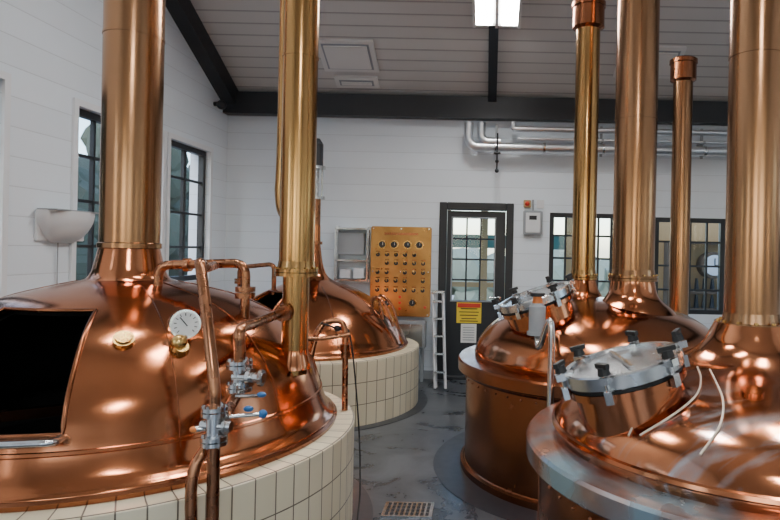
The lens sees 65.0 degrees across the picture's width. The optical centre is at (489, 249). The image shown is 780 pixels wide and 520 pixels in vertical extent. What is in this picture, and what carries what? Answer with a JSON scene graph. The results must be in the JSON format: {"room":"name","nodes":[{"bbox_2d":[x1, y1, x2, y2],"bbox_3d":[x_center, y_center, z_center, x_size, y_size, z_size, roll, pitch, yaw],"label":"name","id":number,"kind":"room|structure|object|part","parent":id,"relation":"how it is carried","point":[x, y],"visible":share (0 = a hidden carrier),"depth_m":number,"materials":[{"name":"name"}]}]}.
{"room":"processing plant","nodes":[
{"label":"processing plant","id":0,"kind":"room"},
{"bbox_2d":[0,0,227,294],"bbox_3d":[-3.294,-1.742,1.040,0.220,6.505,12.520,1,0,0],"label":"wall","id":1,"kind":"structure","parent":0,"point":[47,69],"depth_m":4.46,"materials":[{"name":"white paint"}]},
{"bbox_2d":[0,70,10,297],"bbox_3d":[-3.200,-0.392,3.390,0.030,1.550,1.180,1,0,0],"label":"door frame","id":2,"kind":"structure","parent":1,"relation":"attached to","point":[6,77],"depth_m":3.94,"materials":[{"name":"white paint"}]},
{"bbox_2d":[34,208,98,283],"bbox_3d":[-3.136,0.060,4.480,0.169,0.709,0.520,1,0,0],"label":"wall sconce","id":3,"kind":"object","parent":1,"relation":"attached to","point":[53,225],"visible":0.85,"depth_m":4.35,"materials":[{"name":"white plastic"}]},
{"bbox_3d":[-3.209,0.173,4.455,0.008,0.480,0.018,1,0,0],"label":"cord","id":4,"kind":"part","parent":3,"relation":"part of","materials":[{"name":"grey paint"}]},
{"bbox_3d":[-3.122,-0.168,4.480,0.150,0.235,0.520,1,0,0],"label":"lamp shade","id":5,"kind":"part","parent":3,"relation":"part of","materials":[{"name":"white glass"}]},
{"bbox_2d":[76,108,100,275],"bbox_3d":[-3.283,-0.394,5.245,0.060,1.450,1.210,1,0,0],"label":"frame","id":6,"kind":"object","parent":1,"relation":"attached to","point":[94,118],"visible":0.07,"depth_m":4.93,"materials":[{"name":"black paint"}]},
{"bbox_2d":[69,97,166,280],"bbox_3d":[-3.200,-0.392,5.245,0.030,1.550,1.310,1,0,0],"label":"window frame","id":7,"kind":"structure","parent":1,"relation":"attached to","point":[76,102],"depth_m":4.62,"materials":[{"name":"white paint"}]},
{"bbox_2d":[169,140,205,280],"bbox_3d":[-3.283,-0.394,6.410,0.060,1.450,0.860,1,0,0],"label":"frame","id":8,"kind":"object","parent":1,"relation":"attached to","point":[184,148],"visible":0.57,"depth_m":6.51,"materials":[{"name":"black paint"}]},
{"bbox_2d":[164,132,213,283],"bbox_3d":[-3.200,-0.392,6.410,0.030,1.550,0.960,1,0,0],"label":"window frame","id":9,"kind":"structure","parent":1,"relation":"attached to","point":[170,136],"depth_m":6.17,"materials":[{"name":"white paint"}]},
{"bbox_2d":[213,100,226,109],"bbox_3d":[-3.114,-1.676,6.920,0.144,0.110,0.110,1,0,0],"label":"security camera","id":10,"kind":"object","parent":1,"relation":"attached to","point":[221,104],"visible":1,"depth_m":6.89,"materials":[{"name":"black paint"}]},
{"bbox_2d":[353,379,506,519],"bbox_3d":[0.706,1.645,1.150,8.360,0.100,12.740,1,0,0],"label":"floor","id":11,"kind":"structure","parent":0,"point":[397,458],"depth_m":4.54,"materials":[{"name":"concrete"}]},
{"bbox_2d":[0,0,372,519],"bbox_3d":[-1.954,-1.236,3.300,2.690,5.550,2.690,1,0,0],"label":"kettle","id":12,"kind":"object","parent":11,"relation":"on","point":[98,411],"visible":0.89,"depth_m":3.01,"materials":[{"name":"brown metal"}]},
{"bbox_2d":[0,433,66,448],"bbox_3d":[-2.025,0.719,2.250,0.792,0.038,0.162,1,0,-6],"label":"handle","id":13,"kind":"object","parent":12,"relation":"on","point":[31,440],"depth_m":2.28,"materials":[{"name":"metal"}]},
{"bbox_3d":[-2.023,0.493,2.518,0.727,0.464,0.471,1,0,0],"label":"manway frame","id":14,"kind":"part","parent":12,"relation":"part of","materials":[{"name":"orange metal"}]},
{"bbox_2d":[167,309,200,356],"bbox_3d":[-1.380,0.383,2.716,0.133,0.226,0.091,1,0,-40],"label":"pressure gauge","id":15,"kind":"object","parent":12,"relation":"on","point":[183,324],"visible":0.99,"depth_m":2.70,"materials":[{"name":"silver metal"}]},
{"bbox_3d":[-1.398,0.439,2.704,0.090,0.113,0.090,1,0,0],"label":"stem","id":16,"kind":"part","parent":15,"relation":"part of","materials":[{"name":"gold metal"}]},
{"bbox_2d":[153,258,292,519],"bbox_3d":[-1.406,0.790,2.743,0.748,1.522,0.915,1,0,0],"label":"piping","id":17,"kind":"object","parent":12,"relation":"on","point":[245,292],"visible":0.9,"depth_m":2.44,"materials":[{"name":"gold metal"}]},
{"bbox_2d":[189,357,266,449],"bbox_3d":[-1.027,0.625,2.502,0.273,0.288,0.405,1,0,0],"label":"valve assembly","id":18,"kind":"object","parent":17,"relation":"attached to","point":[217,425],"visible":0.98,"depth_m":2.38,"materials":[{"name":"silver metal"}]},
{"bbox_3d":[-1.150,0.696,2.330,0.031,0.024,0.032,1,0,0],"label":"orange handle","id":19,"kind":"part","parent":18,"relation":"part of","materials":[{"name":"orange plastic"}]},
{"bbox_2d":[308,318,349,410],"bbox_3d":[-0.999,0.699,3.648,0.288,0.562,0.128,1,0,-21],"label":"pipe","id":20,"kind":"object","parent":12,"relation":"attached to","point":[345,347],"visible":0.94,"depth_m":3.67,"materials":[{"name":"orange metal"}]},
{"bbox_3d":[-0.981,0.520,3.602,0.281,0.049,0.031,1,0,-21],"label":"arm","id":21,"kind":"part","parent":20,"relation":"part of","materials":[{"name":"orange metal"}]},
{"bbox_2d":[321,323,360,519],"bbox_3d":[-0.770,1.004,3.454,0.258,1.130,0.691,1,0,-34],"label":"cable","id":22,"kind":"object","parent":12,"relation":"on","point":[337,327],"visible":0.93,"depth_m":3.72,"materials":[{"name":"black rubber"}]},
{"bbox_2d":[234,138,427,430],"bbox_3d":[-1.795,0.203,6.130,2.359,2.680,2.359,1,0,32],"label":"kettle","id":23,"kind":"object","parent":11,"relation":"on","point":[386,361],"visible":0.51,"depth_m":5.61,"materials":[{"name":"polished copper"},{"name":"cream tile"},{"name":"dark concrete"}]},
{"bbox_3d":[-2.139,0.505,5.660,0.543,0.230,0.353,1,0,36],"label":"manway frame","id":24,"kind":"part","parent":23,"relation":"part of","materials":[{"name":"orange metal"}]},
{"bbox_3d":[-1.770,-0.997,6.130,0.136,0.280,0.136,1,0,0],"label":"motor","id":25,"kind":"part","parent":23,"relation":"part of","materials":[{"name":"black paint"}]},
{"bbox_3d":[-1.039,0.593,5.803,0.243,0.294,0.038,1,0,0],"label":"lid arm","id":26,"kind":"part","parent":23,"relation":"part of","materials":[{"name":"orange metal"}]},
{"bbox_3d":[-0.994,0.607,5.900,0.229,0.344,0.028,1,0,0],"label":"lid arm","id":27,"kind":"part","parent":23,"relation":"part of","materials":[{"name":"orange metal"}]},
{"bbox_2d":[380,501,434,517],"bbox_3d":[-0.493,1.565,3.620,0.300,0.010,0.200,1,0,0],"label":"floor drain","id":28,"kind":"object","parent":11,"relation":"on","point":[391,509],"visible":1,"depth_m":3.60,"materials":[{"name":"silver metal"}]},
{"bbox_2d":[398,320,426,381],"bbox_3d":[-0.955,1.200,7.114,0.380,0.720,0.171,1,0,0],"label":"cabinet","id":29,"kind":"object","parent":11,"relation":"on","point":[416,330],"visible":0.5,"depth_m":7.04,"materials":[{"name":"grey paint"}]},
{"bbox_2d":[431,290,446,388],"bbox_3d":[-0.591,1.014,6.892,0.168,1.083,0.398,1,0,-11],"label":"step ladder","id":30,"kind":"object","parent":11,"relation":"on","point":[434,318],"visible":1,"depth_m":6.86,"materials":[{"name":"white metal"}]},
{"bbox_3d":[-0.642,1.024,6.862,0.029,1.062,0.312,1,0,-14],"label":"rail","id":31,"kind":"part","parent":30,"relation":"part of","materials":[{"name":"white plastic"}]},
{"bbox_3d":[-0.632,1.024,6.912,0.029,1.062,0.312,1,0,-14],"label":"rail","id":32,"kind":"part","parent":30,"relation":"part of","materials":[{"name":"white plastic"}]},
{"bbox_3d":[-0.532,1.026,6.912,0.029,1.062,0.312,1,0,-14],"label":"rail","id":33,"kind":"part","parent":30,"relation":"part of","materials":[{"name":"white plastic"}]},
{"bbox_3d":[-0.522,1.026,6.862,0.029,1.062,0.312,1,0,-14],"label":"rail","id":34,"kind":"part","parent":30,"relation":"part of","materials":[{"name":"white plastic"}]},
{"bbox_2d":[433,0,708,519],"bbox_3d":[0.849,-0.890,4.520,2.440,4.975,2.440,1,0,0],"label":"kettle","id":35,"kind":"object","parent":11,"relation":"on","point":[487,465],"visible":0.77,"depth_m":4.20,"materials":[{"name":"brown metal"}]},
{"bbox_3d":[0.313,0.329,4.168,0.515,0.058,0.515,-19,3,-9],"label":"lid plate","id":36,"kind":"part","parent":35,"relation":"part of","materials":[{"name":"metal"}]},
{"bbox_2d":[527,292,558,406],"bbox_3d":[0.314,0.922,3.637,0.183,1.330,0.498,1,0,11],"label":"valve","id":37,"kind":"object","parent":35,"relation":"attached to","point":[540,327],"visible":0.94,"depth_m":3.46,"materials":[{"name":"grey paint"}]},
{"bbox_2d":[526,0,779,519],"bbox_3d":[1.158,-1.326,2.580,2.090,5.860,2.090,1,0,0],"label":"kettle","id":38,"kind":"object","parent":11,"relation":"on","point":[582,454],"visible":0.99,"depth_m":2.24,"materials":[{"name":"brown metal"}]},
{"bbox_3d":[0.513,0.448,2.320,0.457,0.058,0.457,-15,1,-2],"label":"lid plate","id":39,"kind":"part","parent":38,"relation":"part of","materials":[{"name":"metal"}]},
{"bbox_2d":[627,366,724,454],"bbox_3d":[0.708,0.562,2.195,0.308,0.196,0.509,1,0,29],"label":"hose","id":40,"kind":"object","parent":38,"relation":"on","point":[697,367],"visible":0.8,"depth_m":2.08,"materials":[{"name":"beige"}]},
{"bbox_2d":[668,55,697,315],"bbox_3d":[1.883,-0.141,5.950,0.320,3.520,0.320,1,0,0],"label":"exhaust stack","id":41,"kind":"object","parent":11,"relation":"on","point":[683,68],"visible":0.83,"depth_m":5.87,"materials":[{"name":"orange metal"}]},
{"bbox_2d":[190,0,729,100],"bbox_3d":[0.810,-3.346,1.150,8.360,3.305,12.740,1,0,0],"label":"ceiling","id":42,"kind":"structure","parent":0,"point":[422,47],"depth_m":6.49,"materials":[{"name":"white wood"}]},
{"bbox_2d":[166,0,237,103],"bbox_3d":[-3.076,-3.333,4.180,0.150,3.254,6.239,1,0,0],"label":"beam","id":43,"kind":"structure","parent":42,"relation":"attached to","point":[183,13],"depth_m":6.40,"materials":[{"name":"black paint"}]},
{"bbox_2d":[319,38,378,72],"bbox_3d":[-1.575,-2.155,6.663,0.620,0.237,0.433,1,0,0],"label":"ceiling vent","id":44,"kind":"object","parent":42,"relation":"attached to","point":[336,55],"depth_m":6.62,"materials":[{"name":"white metal"}]},
{"bbox_2d":[334,75,379,88],"bbox_3d":[-1.559,-1.970,7.033,0.500,0.107,0.173,1,0,0],"label":"ceiling vent","id":45,"kind":"object","parent":42,"relation":"attached to","point":[342,81],"depth_m":7.00,"materials":[{"name":"white metal"}]},
{"bbox_2d":[223,91,727,125],"bbox_3d":[0.775,-1.684,7.225,7.920,0.260,0.150,1,0,0],"label":"beam","id":46,"kind":"structure","parent":42,"relation":"attached to","point":[247,103],"depth_m":7.15,"materials":[{"name":"black metal"}]},
{"bbox_2d":[488,26,498,101],"bbox_3d":[0.060,-3.328,4.148,0.100,3.132,6.104,1,0,0],"label":"ridge beam","id":47,"kind":"structure","parent":42,"relation":"attached to","point":[493,32],"depth_m":6.58,"materials":[{"name":"black paint"}]},
{"bbox_2d":[472,0,522,28],"bbox_3d":[0.073,-2.540,5.498,0.480,0.624,1.137,1,0,0],"label":"ceiling light","id":48,"kind":"object","parent":42,"relation":"attached to","point":[496,13],"depth_m":5.87,"materials":[{"name":"white plastic"}]},
{"bbox_2d":[613,45,686,78],"bbox_3d":[1.764,-2.085,6.663,0.700,0.237,0.433,1,0,0],"label":"ceiling vent","id":49,"kind":"object","parent":42,"relation":"attached to","point":[666,53],"depth_m":6.53,"materials":[{"name":"white metal"}]},
{"bbox_2d":[224,115,726,369],"bbox_3d":[0.743,-0.130,7.410,8.360,3.450,0.220,1,0,0],"label":"wall","id":50,"kind":"structure","parent":0,"point":[378,172],"depth_m":7.30,"materials":[{"name":"white"}]},
{"bbox_2d":[334,226,370,281],"bbox_3d":[-1.651,0.045,7.210,0.410,0.660,0.160,1,0,0],"label":"wall rack","id":51,"kind":"object","parent":50,"relation":"attached to","point":[344,243],"visible":0.96,"depth_m":7.18,"materials":[{"name":"silver metal"}]},
{"bbox_2d":[370,226,431,316],"bbox_3d":[-1.066,0.258,7.185,0.720,1.070,0.211,1,0,0],"label":"control panel","id":52,"kind":"object","parent":50,"relation":"attached to","point":[400,271],"visible":0.96,"depth_m":7.15,"materials":[{"name":"orange metal"}]},
{"bbox_2d":[418,370,432,378],"bbox_3d":[-1.952,1.490,7.290,2.600,0.100,0.020,1,0,0],"label":"baseboard","id":53,"kind":"structure","parent":50,"relation":"attached to","point":[428,374],"depth_m":7.28,"materials":[{"name":"grey paint"}]},
{"bbox_2d":[445,211,505,374],"bbox_3d":[-0.181,0.529,7.340,0.710,2.005,0.045,1,0,0],"label":"leaf","id":54,"kind":"object","parent":50,"relation":"attached to","point":[454,347],"visible":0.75,"depth_m":7.32,"materials":[{"name":"black paint"}]},
{"bbox_2d":[456,302,480,322],"bbox_3d":[-0.256,0.765,7.303,0.300,0.250,0.013,1,0,0],"label":"warning sign","id":55,"kind":"object","parent":54,"relation":"attached to","point":[467,312],"visible":1,"depth_m":7.30,"materials":[{"name":"yellow"}]},
{"bbox_2d":[461,324,476,342],"bbox_3d":[-0.261,1.015,7.306,0.190,0.230,0.010,1,0,0],"label":"paper notice","id":56,"kind":"object","parent":54,"relation":"attached to","point":[468,331],"visible":1,"depth_m":7.30,"materials":[{"name":"white paper"}]},
{"bbox_2d":[463,327,473,339],"bbox_3d":[-0.261,1.020,7.303,0.140,0.158,0.003,1,0,0],"label":"print","id":57,"kind":"object","parent":56,"relation":"attached to","point":[468,332],"depth_m":7.30,"materials":[{"name":"white paper"}]},
{"bbox_2d":[452,218,493,300],"bbox_3d":[-0.203,0.116,7.340,0.505,1.000,0.035,1,0,0],"label":"muntins","id":58,"kind":"object","parent":54,"relation":"attached to","point":[466,238],"visible":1,"depth_m":7.32,"materials":[{"name":"black paint"}]},
{"bbox_2d":[450,217,495,301],"bbox_3d":[-0.205,0.116,7.316,0.545,1.034,0.012,1,0,0],"label":"bead","id":59,"kind":"object","parent":54,"relation":"attached to","point":[452,217],"visible":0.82,"depth_m":7.31,"materials":[{"name":"grey paint"}]},
{"bbox_2d":[437,202,513,379],"bbox_3d":[-0.180,0.501,7.350,0.900,2.150,0.160,1,0,0],"label":"frame","id":60,"kind":"object","parent":50,"relation":"attached to","point":[508,208],"visible":0.55,"depth_m":7.27,"materials":[{"name":"black paint"}]},
{"bbox_2d":[523,200,530,207],"bbox_3d":[0.452,-0.561,7.266,0.090,0.090,0.068,1,0,0],"label":"button","id":61,"kind":"object","parent":50,"relation":"attached to","point":[527,203],"visible":1,"depth_m":7.27,"materials":[{"name":"red plastic"}]},
{"bbox_2d":[523,200,542,234],"bbox_3d":[0.518,-0.394,7.263,0.230,0.430,0.075,1,0,0],"label":"thermostat box","id":62,"kind":"object","parent":50,"relation":"attached to","point":[532,219],"visible":1,"depth_m":7.23,"materials":[{"name":"grey paint"}]},
{"bbox_2d":[549,213,612,290],"bbox_3d":[1.118,0.103,7.340,0.800,1.100,0.060,1,0,0],"label":"frame","id":63,"kind":"object","parent":50,"relation":"attached to","point":[552,215],"visible":0.46,"depth_m":7.31,"materials":[{"name":"black paint"}]},
{"bbox_2d":[464,121,726,172],"bbox_3d":[2.183,-1.167,7.152,4.984,0.615,0.295,1,0,0],"label":"pipe","id":64,"kind":"object","parent":50,"relation":"attached to","point":[489,144],"visible":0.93,"depth_m":7.06,"materials":[{"name":"silver metal"}]},
{"bbox_3d":[0.084,-1.153,7.030,0.080,0.430,0.028,1,0,0],"label":"hanger rod","id":65,"kind":"part","parent":64,"relation":"part of","materials":[{"name":"black paint"}]},
{"bbox_2d":[655,217,724,314],"bbox_3d":[2.426,0.196,7.340,0.860,1.170,0.060,1,0,0],"label":"frame","id":66,"kind":"object","parent":50,"relation":"attached to","point":[721,248],"visible":0.56,"depth_m":7.31,"materials":[{"name":"black paint"}]},
{"label":"outside","id":67,"kind":"structure","parent":0,"visible":0},
{"bbox_3d":[-0.036,1.720,0.000,60.000,0.060,60.000,1,0,0],"label":"ground","id":68,"kind":"structure","parent":67,"visible":0},
{"bbox_2d":[76,123,608,300],"bbox_3d":[0.171,-0.497,5.375,21.937,5.419,36.383,1,0,0],"label":"hedge","id":69,"kind":"object","parent":68,"relation":"on","point":[458,272],"visible":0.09,"depth_m":14.80,"materials":[{"name":"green plant"}]},
{"bbox_2d":[448,210,571,299],"bbox_3d":[-0.505,0.225,9.300,4.400,2.890,1.600,1,0,0],"label":"porch canopy","id":70,"kind":"object","parent":68,"relation":"on","point":[558,241],"visible":0.13,"depth_m":9.94,"materials":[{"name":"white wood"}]},
{"bbox_3d":[-0.512,0.569,10.000,4.200,0.080,0.080,1,0,0],"label":"rail","id":71,"kind":"part","parent":70,"relation":"part of","materials":[{"name":"white wood"}]},
{"bbox_2d":[658,222,718,309],"bbox_3d":[3.744,0.308,9.200,2.300,2.800,0.300,1,0,0],"label":"shed","id":72,"kind":"object","parent":68,"relation":"on","point":[698,229],"visible":0.16,"depth_m":9.25,"materials":[{"name":"brown wood"}]},
{"bbox_2d":[696,252,717,278],"bbox_3d":[3.376,0.231,9.121,0.400,0.400,0.238,1,0,0],"label":"wall clock","id":73,"kind":"object","parent":72,"relation":"attached to","point":[712,256],"visible":0.49,"depth_m":9.02,"materials":[{"name":"white plastic"}]}
]}

